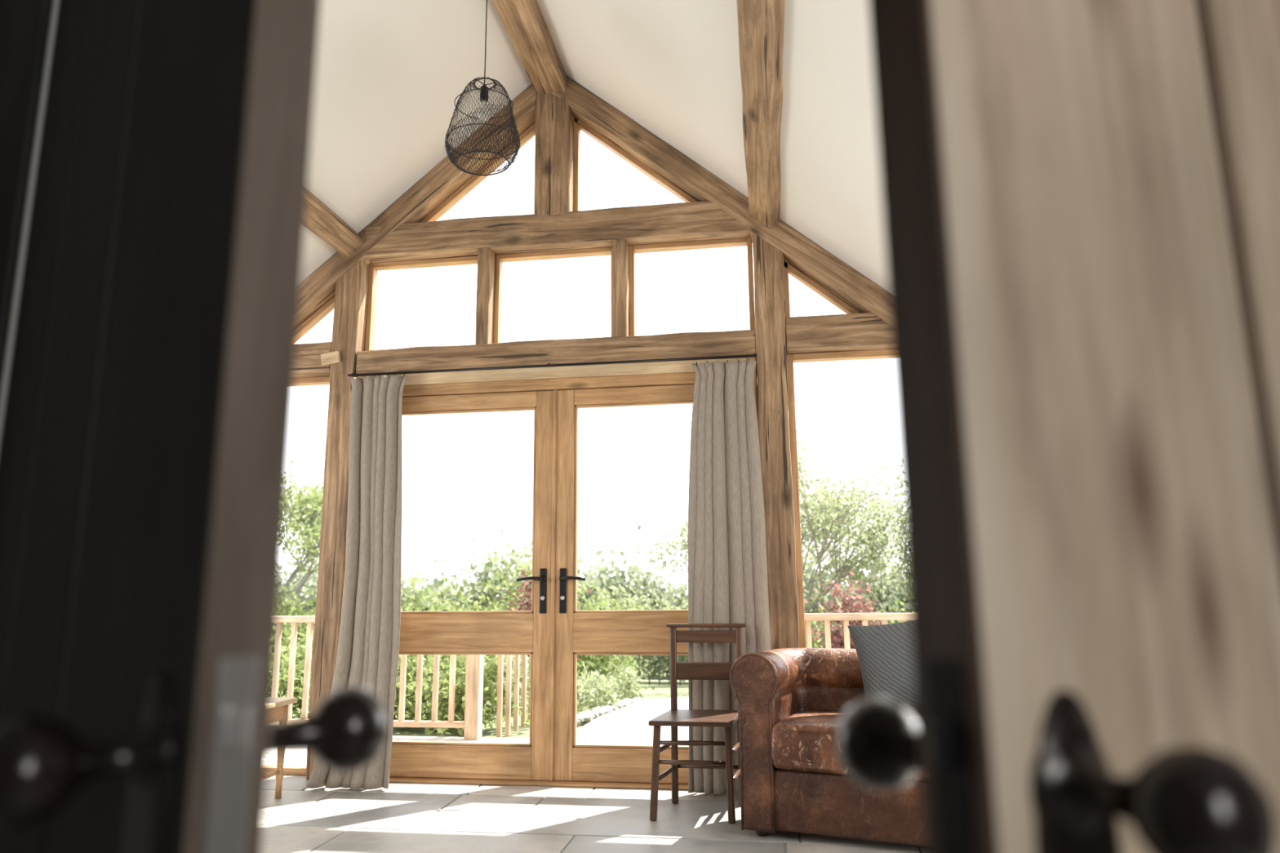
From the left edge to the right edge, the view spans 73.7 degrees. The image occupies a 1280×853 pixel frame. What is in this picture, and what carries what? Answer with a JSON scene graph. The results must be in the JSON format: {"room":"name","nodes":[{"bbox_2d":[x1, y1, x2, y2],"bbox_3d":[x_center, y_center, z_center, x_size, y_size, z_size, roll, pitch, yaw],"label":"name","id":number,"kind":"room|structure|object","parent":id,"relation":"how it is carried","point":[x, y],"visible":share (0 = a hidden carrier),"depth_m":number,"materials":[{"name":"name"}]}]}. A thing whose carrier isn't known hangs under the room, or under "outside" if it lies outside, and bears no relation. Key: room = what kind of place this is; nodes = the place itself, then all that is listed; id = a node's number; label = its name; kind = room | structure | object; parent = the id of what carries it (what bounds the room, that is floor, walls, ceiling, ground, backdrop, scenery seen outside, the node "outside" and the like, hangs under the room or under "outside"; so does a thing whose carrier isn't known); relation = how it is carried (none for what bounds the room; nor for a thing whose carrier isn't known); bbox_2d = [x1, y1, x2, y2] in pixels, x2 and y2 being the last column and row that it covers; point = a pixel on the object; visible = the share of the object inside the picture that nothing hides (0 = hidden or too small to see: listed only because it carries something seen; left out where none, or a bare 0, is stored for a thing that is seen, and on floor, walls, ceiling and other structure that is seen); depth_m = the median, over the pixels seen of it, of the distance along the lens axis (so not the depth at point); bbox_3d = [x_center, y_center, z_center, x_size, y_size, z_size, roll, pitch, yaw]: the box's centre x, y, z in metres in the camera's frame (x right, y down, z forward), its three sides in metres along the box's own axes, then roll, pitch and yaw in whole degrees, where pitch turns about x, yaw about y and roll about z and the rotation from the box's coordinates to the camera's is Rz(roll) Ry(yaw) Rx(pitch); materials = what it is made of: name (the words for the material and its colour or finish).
{"room":"living room","nodes":[
{"label":"living room","id":0,"kind":"room"},
{"bbox_2d":[0,0,53,392],"bbox_3d":[-1.015,-0.798,1.347,4.800,4.030,0.140,-2,-11,8],"label":"wall","id":1,"kind":"structure","parent":0,"point":[52,0],"depth_m":1.15,"materials":[{"name":"paint"}]},
{"bbox_2d":[0,0,52,386],"bbox_3d":[-0.853,0.101,1.051,0.094,2.150,0.014,-2,-11,8],"label":"trim","id":2,"kind":"structure","parent":1,"relation":"attached to","point":[24,24],"depth_m":1.14,"materials":[{"name":"brown wood"}]},
{"bbox_2d":[0,0,59,444],"bbox_3d":[-0.778,0.161,1.129,0.035,2.060,0.180,-2,-11,8],"label":"door frame","id":3,"kind":"structure","parent":1,"relation":"attached to","point":[11,339],"depth_m":1.12,"materials":[{"name":"white paint"}]},
{"bbox_3d":[-0.502,0.111,0.795,0.692,1.999,0.025,-11,-15,43],"label":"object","id":4,"kind":"object","parent":1,"relation":"attached to","visible":0},
{"bbox_2d":[0,0,92,725],"bbox_3d":[-0.701,0.145,0.962,0.174,2.003,0.034,-11,-15,43],"label":"board","id":5,"kind":"object","parent":4,"relation":"attached to","point":[37,299],"visible":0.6,"depth_m":0.99,"materials":[{"name":"brown wood"}]},
{"bbox_2d":[0,0,142,852],"bbox_3d":[-0.554,0.118,0.826,0.202,2.003,0.034,-11,-15,43],"label":"board","id":6,"kind":"object","parent":4,"relation":"attached to","point":[37,677],"visible":0.67,"depth_m":0.83,"materials":[{"name":"brown wood"}]},
{"bbox_2d":[47,0,253,852],"bbox_3d":[-0.366,0.082,0.650,0.290,2.003,0.034,-11,-15,43],"label":"board","id":7,"kind":"object","parent":4,"relation":"attached to","point":[137,616],"visible":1,"depth_m":0.64,"materials":[{"name":"brown wood"}]},
{"bbox_2d":[0,673,173,852],"bbox_3d":[-0.344,0.249,0.508,0.063,0.190,0.096,-11,-15,43],"label":"door knob","id":8,"kind":"object","parent":7,"relation":"attached to","point":[146,814],"depth_m":0.51,"materials":[{"name":"metal"}]},
{"bbox_2d":[181,0,319,852],"bbox_3d":[-0.255,0.063,0.554,0.006,2.003,0.046,-11,-15,42],"label":"lipping","id":9,"kind":"object","parent":4,"relation":"attached to","point":[241,599],"visible":1,"depth_m":0.57,"materials":[{"name":"brown wood"}]},
{"bbox_2d":[204,655,259,852],"bbox_3d":[-0.251,0.218,0.522,0.002,0.150,0.024,-11,-15,43],"label":"lock plate","id":10,"kind":"object","parent":9,"relation":"attached to","point":[226,826],"visible":1,"depth_m":0.52,"materials":[{"name":"metal"}]},
{"bbox_2d":[223,706,249,751],"bbox_3d":[-0.248,0.186,0.526,0.010,0.025,0.012,-11,-15,43],"label":"latch bolt","id":11,"kind":"object","parent":10,"relation":"attached to","point":[237,722],"visible":1,"depth_m":0.52,"materials":[{"name":"metal"}]},
{"bbox_3d":[-0.278,0.261,0.576,0.053,0.190,0.039,-2,-11,8],"label":"backplate","id":12,"kind":"object","parent":4,"relation":"attached to","visible":0},
{"bbox_2d":[268,685,388,772],"bbox_3d":[-0.241,0.224,0.623,0.062,0.062,0.114,-11,-15,42],"label":"handle","id":13,"kind":"object","parent":12,"relation":"attached to","point":[348,730],"visible":0.66,"depth_m":0.62,"materials":[{"name":"metal"}]},
{"bbox_2d":[301,0,532,282],"bbox_3d":[-2.007,-1.438,3.433,2.520,2.212,3.860,-2,-11,8],"label":"slope","id":14,"kind":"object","parent":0,"point":[390,74],"visible":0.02,"depth_m":4.45,"materials":[{"name":"paint"}]},
{"bbox_2d":[267,736,685,766],"bbox_3d":[0.073,2.032,5.148,10.500,0.030,1.413,-2,-11,8],"label":"deck","id":15,"kind":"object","parent":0,"point":[299,758],"depth_m":5.82,"materials":[{"name":"brown wood"}]},
{"bbox_2d":[261,774,925,852],"bbox_3d":[-0.995,1.194,0.982,4.999,0.020,7.250,-2,-11,8],"label":"floor","id":16,"kind":"structure","parent":0,"point":[611,820],"depth_m":3.64,"materials":[{"name":"tile"}]},
{"bbox_2d":[266,697,297,798],"bbox_3d":[-1.901,1.549,4.075,0.385,0.460,0.280,-2,-11,8],"label":"wooden stool","id":17,"kind":"object","parent":16,"relation":"on","point":[279,711],"visible":0.23,"depth_m":4.12,"materials":[{"name":"brown wood"}]},
{"bbox_2d":[266,765,306,775],"bbox_3d":[-2.248,1.890,4.707,0.940,0.035,0.060,-2,-11,8],"label":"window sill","id":18,"kind":"structure","parent":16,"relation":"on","point":[287,770],"depth_m":4.63,"materials":[{"name":"brown wood"}]},
{"bbox_2d":[388,777,688,790],"bbox_3d":[-0.476,1.825,4.390,2.280,0.012,0.180,-2,-11,8],"label":"threshold","id":19,"kind":"object","parent":16,"relation":"on","point":[393,780],"visible":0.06,"depth_m":4.33,"materials":[{"name":"brown wood"}]},
{"bbox_2d":[389,744,531,780],"bbox_3d":[-1.000,1.756,4.477,0.899,0.161,0.045,-2,-11,8],"label":"rail","id":20,"kind":"object","parent":19,"relation":"on","point":[453,762],"visible":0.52,"depth_m":4.44,"materials":[{"name":"brown wood"}]},
{"bbox_2d":[391,741,531,746],"bbox_3d":[-1.001,1.670,4.493,0.899,0.014,0.030,-2,-11,8],"label":"bead","id":21,"kind":"object","parent":20,"relation":"on","point":[420,743],"visible":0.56,"depth_m":4.47,"materials":[{"name":"brown wood"}]},
{"bbox_2d":[516,390,553,780],"bbox_3d":[-0.556,0.806,4.556,0.184,2.048,0.109,-2,-11,8],"label":"stile","id":22,"kind":"object","parent":19,"relation":"on","point":[544,399],"depth_m":4.54,"materials":[{"name":"brown wood"}]},
{"bbox_2d":[531,406,536,613],"bbox_3d":[-0.575,0.445,4.660,0.014,1.125,0.030,-2,-11,8],"label":"bead","id":23,"kind":"object","parent":22,"relation":"attached to","point":[535,415],"visible":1,"depth_m":4.64,"materials":[{"name":"brown wood"}]},
{"bbox_2d":[539,568,546,613],"bbox_3d":[-0.516,0.875,4.541,0.038,0.235,0.009,-2,-11,8],"label":"plate","id":24,"kind":"object","parent":22,"relation":"attached to","point":[543,571],"depth_m":4.54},
{"bbox_2d":[549,390,556,781],"bbox_3d":[-0.462,0.803,4.546,0.020,2.048,0.014,-2,-11,8],"label":"bead","id":25,"kind":"object","parent":22,"relation":"attached to","point":[554,407],"visible":1,"depth_m":4.53,"materials":[{"name":"brown wood"}]},
{"bbox_2d":[553,389,585,781],"bbox_3d":[-0.370,0.799,4.529,0.182,2.048,0.109,-2,-11,8],"label":"stile","id":26,"kind":"object","parent":19,"relation":"on","point":[565,464],"depth_m":4.53,"materials":[{"name":"brown wood"}]},
{"bbox_2d":[559,568,566,613],"bbox_3d":[-0.409,0.871,4.525,0.038,0.235,0.009,-2,-11,8],"label":"plate","id":27,"kind":"object","parent":26,"relation":"attached to","point":[562,571],"depth_m":4.52,"materials":[{"name":"metal"}]},
{"bbox_2d":[573,652,577,747],"bbox_3d":[-0.339,1.419,4.439,0.014,0.475,0.030,-2,-11,8],"label":"bead","id":28,"kind":"object","parent":26,"relation":"attached to","point":[575,656],"visible":1,"depth_m":4.43,"materials":[{"name":"brown wood"}]},
{"bbox_2d":[573,405,577,613],"bbox_3d":[-0.347,0.436,4.627,0.014,1.125,0.030,-2,-11,8],"label":"bead","id":29,"kind":"object","parent":26,"relation":"attached to","point":[575,489],"visible":1,"depth_m":4.62,"materials":[{"name":"brown wood"}]},
{"bbox_2d":[573,613,688,652],"bbox_3d":[0.067,1.072,4.443,0.841,0.200,0.045,-2,-11,8],"label":"rail","id":30,"kind":"object","parent":26,"relation":"attached to","point":[592,632],"visible":0.56,"depth_m":4.44,"materials":[{"name":"brown wood"}]},
{"bbox_2d":[573,652,688,655],"bbox_3d":[0.068,1.177,4.422,0.841,0.014,0.030,-2,-11,8],"label":"bead","id":31,"kind":"object","parent":30,"relation":"attached to","point":[575,653],"visible":0.56,"depth_m":4.42,"materials":[{"name":"brown wood"}]},
{"bbox_2d":[573,609,688,613],"bbox_3d":[0.066,0.967,4.462,0.841,0.014,0.030,-2,-11,8],"label":"bead","id":32,"kind":"object","parent":30,"relation":"on","point":[619,611],"visible":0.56,"depth_m":4.46,"materials":[{"name":"brown wood"}]},
{"bbox_2d":[572,747,688,783],"bbox_3d":[0.073,1.716,4.320,0.841,0.161,0.045,-2,-11,8],"label":"rail","id":33,"kind":"object","parent":19,"relation":"on","point":[588,764],"visible":0.45,"depth_m":4.32,"materials":[{"name":"brown wood"}]},
{"bbox_2d":[573,744,688,749],"bbox_3d":[0.072,1.630,4.335,0.841,0.014,0.030,-2,-11,8],"label":"bead","id":34,"kind":"object","parent":33,"relation":"on","point":[599,746],"visible":0.44,"depth_m":4.35,"materials":[{"name":"brown wood"}]},
{"bbox_2d":[294,0,892,779],"bbox_3d":[-0.738,-0.460,3.142,4.980,4.036,3.558,-2,-11,8],"label":"frame","id":35,"kind":"object","parent":16,"relation":"on","point":[721,211],"visible":0.5,"depth_m":4.75,"materials":[{"name":"brown wood"}]},
{"bbox_2d":[293,376,329,386],"bbox_3d":[-2.268,-0.256,5.117,0.940,0.035,0.060,-2,-11,8],"label":"bead","id":36,"kind":"object","parent":35,"relation":"attached to","point":[310,380],"visible":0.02,"depth_m":5.04,"materials":[{"name":"brown wood"}]},
{"bbox_2d":[297,295,335,340],"bbox_3d":[-1.980,-0.629,5.144,0.458,0.387,0.060,-2,-11,8],"label":"bead","id":37,"kind":"object","parent":35,"relation":"attached to","point":[329,306],"visible":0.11,"depth_m":5.12,"materials":[{"name":"brown wood"}]},
{"bbox_2d":[364,262,377,351],"bbox_3d":[-1.605,-0.696,5.099,0.028,0.570,0.060,-2,-11,8],"label":"bead","id":38,"kind":"object","parent":35,"relation":"attached to","point":[373,273],"visible":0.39,"depth_m":5.08,"materials":[{"name":"brown wood"}]},
{"bbox_2d":[373,256,477,271],"bbox_3d":[-1.270,-0.975,5.100,0.654,0.028,0.060,-2,-11,8],"label":"bead","id":39,"kind":"object","parent":35,"relation":"attached to","point":[468,260],"visible":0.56,"depth_m":5.08,"materials":[{"name":"brown wood"}]},
{"bbox_2d":[420,122,535,222],"bbox_3d":[-0.978,-1.500,5.155,0.814,0.683,0.060,-2,-11,8],"label":"bead","id":40,"kind":"object","parent":35,"relation":"attached to","point":[526,135],"visible":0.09,"depth_m":5.13,"materials":[{"name":"brown wood"}]},
{"bbox_2d":[444,0,519,175],"bbox_3d":[-0.685,-1.654,3.796,0.324,1.075,0.310,-2,-11,8],"label":"pendant lamp","id":41,"kind":"object","parent":35,"relation":"hanging from","point":[483,113],"visible":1,"depth_m":3.69,"materials":[{"name":"black metal"}]},
{"bbox_2d":[493,254,502,343],"bbox_3d":[-0.829,-0.725,4.985,0.028,0.570,0.060,-2,-11,8],"label":"bead","id":42,"kind":"object","parent":35,"relation":"attached to","point":[499,263],"visible":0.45,"depth_m":4.97,"materials":[{"name":"brown wood"}]},
{"bbox_2d":[347,352,756,376],"bbox_3d":[-0.513,-0.338,4.688,2.290,0.038,0.074,-2,-11,8],"label":"curtain rod","id":43,"kind":"object","parent":35,"relation":"attached to","point":[355,374],"visible":1,"depth_m":4.64,"materials":[{"name":"black metal"}]},
{"bbox_2d":[306,373,407,790],"bbox_3d":[-1.461,0.757,4.525,0.443,2.155,0.227,-2,-11,8],"label":"curtain","id":44,"kind":"object","parent":43,"relation":"hanging from","point":[368,648],"visible":0.85,"depth_m":4.53,"materials":[{"name":"fabric"}]},
{"bbox_2d":[688,359,770,795],"bbox_3d":[0.431,0.698,4.286,0.419,2.145,0.139,-2,-11,8],"label":"curtain","id":45,"kind":"object","parent":43,"relation":"hanging from","point":[727,566],"visible":0.73,"depth_m":4.29,"materials":[{"name":"fabric"}]},
{"bbox_2d":[499,247,610,262],"bbox_3d":[-0.490,-1.004,4.986,0.662,0.028,0.060,-2,-11,8],"label":"bead","id":46,"kind":"object","parent":35,"relation":"attached to","point":[602,251],"visible":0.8,"depth_m":4.97,"materials":[{"name":"brown wood"}]},
{"bbox_2d":[364,357,746,386],"bbox_3d":[-0.495,-0.288,4.797,2.174,0.065,0.135,-2,-11,8],"label":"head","id":47,"kind":"object","parent":35,"relation":"attached to","point":[684,366],"visible":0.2,"depth_m":4.72},
{"bbox_2d":[573,116,580,211],"bbox_3d":[-0.375,-1.532,5.068,0.030,0.658,0.060,-2,-11,8],"label":"bead","id":48,"kind":"object","parent":35,"relation":"attached to","point":[576,128],"visible":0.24,"depth_m":5.05,"materials":[{"name":"brown wood"}]},
{"bbox_2d":[629,245,635,336],"bbox_3d":[-0.043,-0.754,4.870,0.028,0.570,0.060,-2,-11,8],"label":"bead","id":49,"kind":"object","parent":35,"relation":"attached to","point":[632,253],"visible":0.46,"depth_m":4.85,"materials":[{"name":"brown wood"}]},
{"bbox_2d":[573,115,697,202],"bbox_3d":[-0.008,-1.534,5.012,0.809,0.678,0.060,-2,-11,8],"label":"bead","id":50,"kind":"object","parent":35,"relation":"attached to","point":[584,127],"visible":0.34,"depth_m":5.00,"materials":[{"name":"brown wood"}]},
{"bbox_2d":[633,237,746,253],"bbox_3d":[0.287,-1.033,4.872,0.644,0.028,0.060,-2,-11,8],"label":"bead","id":51,"kind":"object","parent":35,"relation":"attached to","point":[694,245],"visible":0.91,"depth_m":4.86,"materials":[{"name":"brown wood"}]},
{"bbox_2d":[746,237,755,330],"bbox_3d":[0.622,-0.779,4.772,0.028,0.570,0.060,-2,-11,8],"label":"bead","id":52,"kind":"object","parent":35,"relation":"attached to","point":[749,247],"visible":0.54,"depth_m":4.75,"materials":[{"name":"brown wood"}]},
{"bbox_2d":[786,354,805,648],"bbox_3d":[0.828,0.702,4.459,0.035,2.220,0.060,-2,-11,8],"label":"bead","id":53,"kind":"object","parent":35,"relation":"attached to","point":[792,416],"visible":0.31,"depth_m":4.49,"materials":[{"name":"brown wood"}]},
{"bbox_2d":[783,262,860,314],"bbox_3d":[1.007,-0.742,4.706,0.460,0.388,0.060,-2,-11,8],"label":"bead","id":54,"kind":"object","parent":35,"relation":"attached to","point":[793,272],"visible":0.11,"depth_m":4.69,"materials":[{"name":"brown wood"}]},
{"bbox_2d":[792,349,893,362],"bbox_3d":[1.301,-0.389,4.594,0.942,0.035,0.060,-2,-11,8],"label":"bead","id":55,"kind":"object","parent":35,"relation":"attached to","point":[882,353],"visible":0.44,"depth_m":4.60,"materials":[{"name":"brown wood"}]},
{"bbox_3d":[-1.586,0.797,4.761,0.053,2.190,0.130,-2,-11,8],"label":"door frame","id":56,"kind":"structure","parent":35,"relation":"attached to","visible":0},
{"bbox_2d":[402,372,695,397],"bbox_3d":[-0.493,-0.225,4.795,2.174,0.059,0.115,-2,-11,8],"label":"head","id":57,"kind":"object","parent":56,"relation":"attached to","point":[673,379],"visible":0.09,"depth_m":4.74},
{"bbox_3d":[-1.505,0.848,4.727,0.105,2.048,0.046,-2,-11,8],"label":"stile","id":58,"kind":"object","parent":56,"relation":"attached to","visible":0},
{"bbox_2d":[399,613,533,652],"bbox_3d":[-1.006,1.112,4.600,0.899,0.200,0.045,-2,-11,8],"label":"rail","id":59,"kind":"object","parent":58,"relation":"attached to","point":[419,633],"visible":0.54,"depth_m":4.57,"materials":[{"name":"brown wood"}]},
{"bbox_2d":[398,652,533,654],"bbox_3d":[-1.006,1.217,4.580,0.899,0.014,0.030,-2,-11,8],"label":"bead","id":60,"kind":"object","parent":59,"relation":"attached to","point":[399,653],"visible":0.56,"depth_m":4.55,"materials":[{"name":"brown wood"}]},
{"bbox_2d":[400,610,533,613],"bbox_3d":[-1.007,1.007,4.620,0.899,0.014,0.030,-2,-11,8],"label":"bead","id":61,"kind":"object","parent":59,"relation":"on","point":[476,611],"visible":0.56,"depth_m":4.59,"materials":[{"name":"brown wood"}]},
{"bbox_2d":[401,391,536,412],"bbox_3d":[-1.018,-0.134,4.838,0.899,0.087,0.045,-2,-11,8],"label":"rail","id":62,"kind":"object","parent":58,"relation":"attached to","point":[517,399],"depth_m":4.81,"materials":[{"name":"brown wood"}]},
{"bbox_2d":[401,406,536,415],"bbox_3d":[-1.018,-0.084,4.829,0.899,0.014,0.030,-2,-11,8],"label":"bead","id":63,"kind":"object","parent":62,"relation":"attached to","point":[514,409],"visible":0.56,"depth_m":4.81,"materials":[{"name":"brown wood"}]},
{"bbox_2d":[648,623,746,823],"bbox_3d":[0.277,1.316,3.874,0.427,0.806,0.425,-2,-11,8],"label":"wooden chair","id":64,"kind":"object","parent":16,"relation":"on","point":[675,717],"visible":0.86,"depth_m":3.94,"materials":[{"name":"brown wood"}]},
{"bbox_2d":[729,648,925,846],"bbox_3d":[0.977,1.290,3.524,1.064,0.710,0.622,-5,-12,24],"label":"leather armchair","id":65,"kind":"object","parent":16,"relation":"on","point":[792,703],"visible":0.5,"depth_m":3.38,"materials":[{"name":"brown leather"}]},
{"bbox_2d":[771,711,920,780],"bbox_3d":[0.945,1.282,3.453,0.730,0.196,0.465,-5,-12,24],"label":"seat cushion","id":66,"kind":"object","parent":65,"relation":"on","point":[803,743],"depth_m":3.35,"materials":[{"name":"leather"}]},
{"bbox_2d":[847,621,916,715],"bbox_3d":[1.107,0.991,3.509,0.481,0.449,0.232,-3,-11,14],"label":"throw cushion","id":67,"kind":"object","parent":65,"relation":"on","point":[884,652],"visible":0.52,"depth_m":3.48,"materials":[{"name":"fabric"}]},
{"bbox_2d":[536,0,888,291],"bbox_3d":[0.484,-1.531,3.068,2.520,2.212,3.860,-2,-11,8],"label":"slope","id":68,"kind":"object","parent":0,"point":[672,67],"visible":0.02,"depth_m":3.88,"materials":[{"name":"paint"}]},
{"label":"outside","id":69,"kind":"structure","parent":0,"visible":0},
{"bbox_2d":[293,655,688,737],"bbox_3d":[7.088,10.447,45.649,120.000,1.309,85.340,-2,-11,8],"label":"lawn","id":70,"kind":"structure","parent":69,"point":[662,691],"depth_m":7.40,"materials":[{"name":"green plant"}]},
{"bbox_2d":[277,630,290,697],"label":"garden plants","id":71,"kind":"object","parent":70,"relation":"on","point":[284,666],"depth_m":7.22,"materials":[{"name":"green plant"}]},
{"bbox_2d":[291,644,305,719],"label":"garden plants","id":72,"kind":"object","parent":70,"relation":"on","point":[300,668],"depth_m":7.21,"materials":[{"name":"green plant"}]},
{"bbox_2d":[278,460,405,615],"bbox_3d":[-6.343,2.316,13.775,4.837,3.798,4.844,2,-11,-14],"label":"tree","id":73,"kind":"object","parent":70,"relation":"on","point":[312,500],"visible":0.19,"depth_m":13.42,"materials":[{"name":"green plant"}]},
{"bbox_2d":[404,654,417,728],"label":"garden plants","id":74,"kind":"object","parent":70,"relation":"on","point":[411,680],"depth_m":6.96,"materials":[{"name":"green plant"}]},
{"bbox_2d":[421,654,462,737],"label":"garden plants","id":75,"kind":"object","parent":70,"relation":"on","point":[428,664],"depth_m":6.67,"materials":[{"name":"green plant"}]},
{"bbox_2d":[437,654,449,720],"label":"garden plants","id":76,"kind":"object","parent":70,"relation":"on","point":[443,683],"depth_m":6.54,"materials":[{"name":"green plant"}]},
{"bbox_2d":[453,654,466,720],"label":"garden plants","id":77,"kind":"object","parent":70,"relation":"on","point":[460,664],"depth_m":6.58,"materials":[{"name":"green plant"}]},
{"bbox_2d":[277,526,654,693],"bbox_3d":[-4.294,2.942,13.081,8.847,2.492,4.261,-3,-11,12],"label":"shrub border","id":78,"kind":"object","parent":70,"relation":"on","point":[591,662],"visible":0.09,"depth_m":12.27,"materials":[{"name":"green plant"}]},
{"bbox_2d":[482,654,497,730],"label":"garden plants","id":79,"kind":"object","parent":70,"relation":"on","point":[490,685],"depth_m":6.69,"materials":[{"name":"green plant"}]},
{"bbox_2d":[510,654,530,727],"label":"garden plants","id":80,"kind":"object","parent":70,"relation":"on","point":[527,722],"depth_m":6.77,"materials":[{"name":"green plant"}]},
{"bbox_2d":[446,654,644,715],"bbox_3d":[-1.058,2.756,9.481,1.907,0.965,4.270,-2,-11,6],"label":"garden plants","id":81,"kind":"object","parent":70,"relation":"on","point":[590,691],"visible":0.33,"depth_m":8.82,"materials":[{"name":"green plant"}]},
{"bbox_2d":[498,547,591,660],"bbox_3d":[-1.284,2.438,11.059,1.240,1.738,1.300,7,-13,-33],"label":"shrub","id":82,"kind":"object","parent":70,"relation":"on","point":[528,594],"visible":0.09,"depth_m":11.02,"materials":[{"name":"red plant"}]},
{"bbox_2d":[270,613,910,740],"bbox_3d":[0.224,1.922,6.554,10.496,1.017,1.566,-2,-11,8],"label":"railing","id":83,"kind":"object","parent":70,"relation":"on","point":[472,724],"visible":0.12,"depth_m":6.07,"materials":[{"name":"wood"}]},
{"bbox_2d":[279,524,910,659],"bbox_3d":[5.466,5.622,31.207,57.893,5.376,7.309,-2,-11,9],"label":"hedgerow","id":84,"kind":"object","parent":70,"relation":"on","point":[601,582],"visible":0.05,"depth_m":31.32,"materials":[{"name":"plant"}]},
{"bbox_2d":[576,697,644,727],"bbox_3d":[-0.339,2.821,8.437,0.264,0.375,4.236,-2,-11,8],"label":"stones","id":85,"kind":"object","parent":70,"relation":"on","point":[586,717],"visible":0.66,"depth_m":7.97},
{"bbox_2d":[576,697,688,740],"bbox_3d":[2.645,3.153,9.883,10.106,0.470,4.338,9,-14,-40],"label":"garden path","id":86,"kind":"structure","parent":70,"relation":"on","point":[630,722],"depth_m":6.76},
{"bbox_2d":[587,655,680,685],"bbox_3d":[2.547,4.598,16.235,16.014,0.660,0.030,-2,-11,8],"label":"metal fence","id":87,"kind":"object","parent":70,"relation":"on","point":[649,678],"visible":0.03,"depth_m":16.54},
{"bbox_2d":[577,567,816,682],"bbox_3d":[1.311,4.453,19.161,6.313,2.671,3.224,-5,-12,24],"label":"shrub","id":88,"kind":"object","parent":70,"relation":"on","point":[654,660],"visible":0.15,"depth_m":19.31,"materials":[{"name":"green plant"}]},
{"bbox_2d":[635,509,821,586],"bbox_3d":[1.888,3.443,18.161,3.298,3.911,3.639,10,-15,-43],"label":"tree","id":89,"kind":"object","parent":70,"relation":"on","point":[683,547],"visible":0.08,"depth_m":18.12,"materials":[{"name":"green plant"}]},
{"bbox_2d":[679,429,905,647],"bbox_3d":[3.046,2.278,14.873,4.679,4.501,5.423,5,-12,-27],"label":"tree","id":90,"kind":"object","parent":70,"relation":"on","point":[829,522],"visible":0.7,"depth_m":14.19,"materials":[{"name":"green plant"}]},
{"bbox_2d":[804,571,893,648],"bbox_3d":[2.828,2.749,11.354,1.254,1.612,1.236,2,-11,-12],"label":"shrub","id":91,"kind":"object","parent":70,"relation":"on","point":[837,637],"visible":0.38,"depth_m":11.35,"materials":[{"name":"red plant"}]},
{"bbox_2d":[804,575,908,648],"bbox_3d":[4.083,2.872,12.435,5.874,2.214,3.000,-11,-15,43],"label":"shrub","id":92,"kind":"object","parent":70,"relation":"on","point":[815,643],"visible":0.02,"depth_m":13.32,"materials":[{"name":"green plant"}]},
{"bbox_2d":[813,525,909,623],"bbox_3d":[4.519,3.023,14.578,2.594,2.885,2.085,-9,-14,36],"label":"tree","id":93,"kind":"object","parent":70,"relation":"on","point":[855,577],"visible":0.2,"depth_m":14.68,"materials":[{"name":"green plant"}]},
{"bbox_3d":[0.889,0.099,0.884,0.035,2.060,0.180,-2,-11,8],"label":"door frame","id":94,"kind":"structure","parent":0,"visible":0},
{"label":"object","id":95,"kind":"object","parent":94,"relation":"attached to","visible":0},
{"bbox_2d":[868,0,999,852],"bbox_3d":[0.167,0.045,0.482,0.006,2.003,0.046,5,-12,-26],"label":"lipping","id":96,"kind":"object","parent":95,"relation":"attached to","point":[945,620],"visible":1,"depth_m":0.49,"materials":[{"name":"wood"}]},
{"bbox_2d":[924,658,974,852],"bbox_3d":[0.166,0.201,0.451,0.002,0.150,0.024,5,-12,-26],"label":"lock plate","id":97,"kind":"object","parent":96,"relation":"attached to","point":[954,828],"visible":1,"depth_m":0.45,"materials":[{"name":"black metal"}]},
{"bbox_2d":[928,716,956,768],"bbox_3d":[0.162,0.169,0.455,0.010,0.025,0.012,5,-12,-26],"label":"latch bolt","id":98,"kind":"object","parent":97,"relation":"attached to","point":[941,730],"visible":1,"depth_m":0.45,"materials":[{"name":"black metal"}]},
{"bbox_2d":[928,0,1279,852],"bbox_3d":[0.302,0.056,0.542,0.290,2.003,0.034,5,-12,-26],"label":"board","id":99,"kind":"object","parent":95,"relation":"attached to","point":[1126,564],"visible":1,"depth_m":0.53,"materials":[{"name":"brown wood"}]},
{"bbox_2d":[1031,689,1277,852],"bbox_3d":[0.253,0.230,0.409,0.062,0.190,0.096,5,-12,-26],"label":"door knob","id":100,"kind":"object","parent":99,"relation":"attached to","point":[1066,722],"depth_m":0.40,"materials":[{"name":"metal"}]},
{"bbox_2d":[1194,0,1279,575],"bbox_3d":[0.539,0.075,0.657,0.194,2.003,0.034,5,-12,-26],"label":"board","id":101,"kind":"object","parent":95,"relation":"attached to","point":[1240,39],"visible":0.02,"depth_m":0.66,"materials":[{"name":"brown wood"}]},
{"bbox_3d":[0.210,0.246,0.493,0.053,0.190,0.039,-2,-11,8],"label":"backplate","id":102,"kind":"object","parent":95,"relation":"attached to","visible":0},
{"bbox_2d":[835,697,920,791],"bbox_3d":[0.183,0.213,0.556,0.062,0.062,0.128,5,-12,-26],"label":"handle","id":103,"kind":"object","parent":102,"relation":"attached to","point":[877,746],"visible":0.57,"depth_m":0.57,"materials":[{"name":"metal"}]},
{"bbox_3d":[0.532,0.772,4.428,0.105,2.048,0.046,-2,-11,8],"label":"stile","id":104,"kind":"object","parent":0,"visible":0},
{"bbox_2d":[574,384,694,404],"bbox_3d":[0.056,-0.174,4.681,0.841,0.087,0.045,-2,-11,8],"label":"rail","id":105,"kind":"object","parent":104,"relation":"attached to","point":[683,392],"depth_m":4.67,"materials":[{"name":"brown wood"}]},
{"bbox_2d":[574,400,693,408],"bbox_3d":[0.056,-0.124,4.671,0.841,0.014,0.030,-2,-11,8],"label":"bead","id":106,"kind":"object","parent":105,"relation":"attached to","point":[673,402],"visible":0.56,"depth_m":4.67,"materials":[{"name":"brown wood"}]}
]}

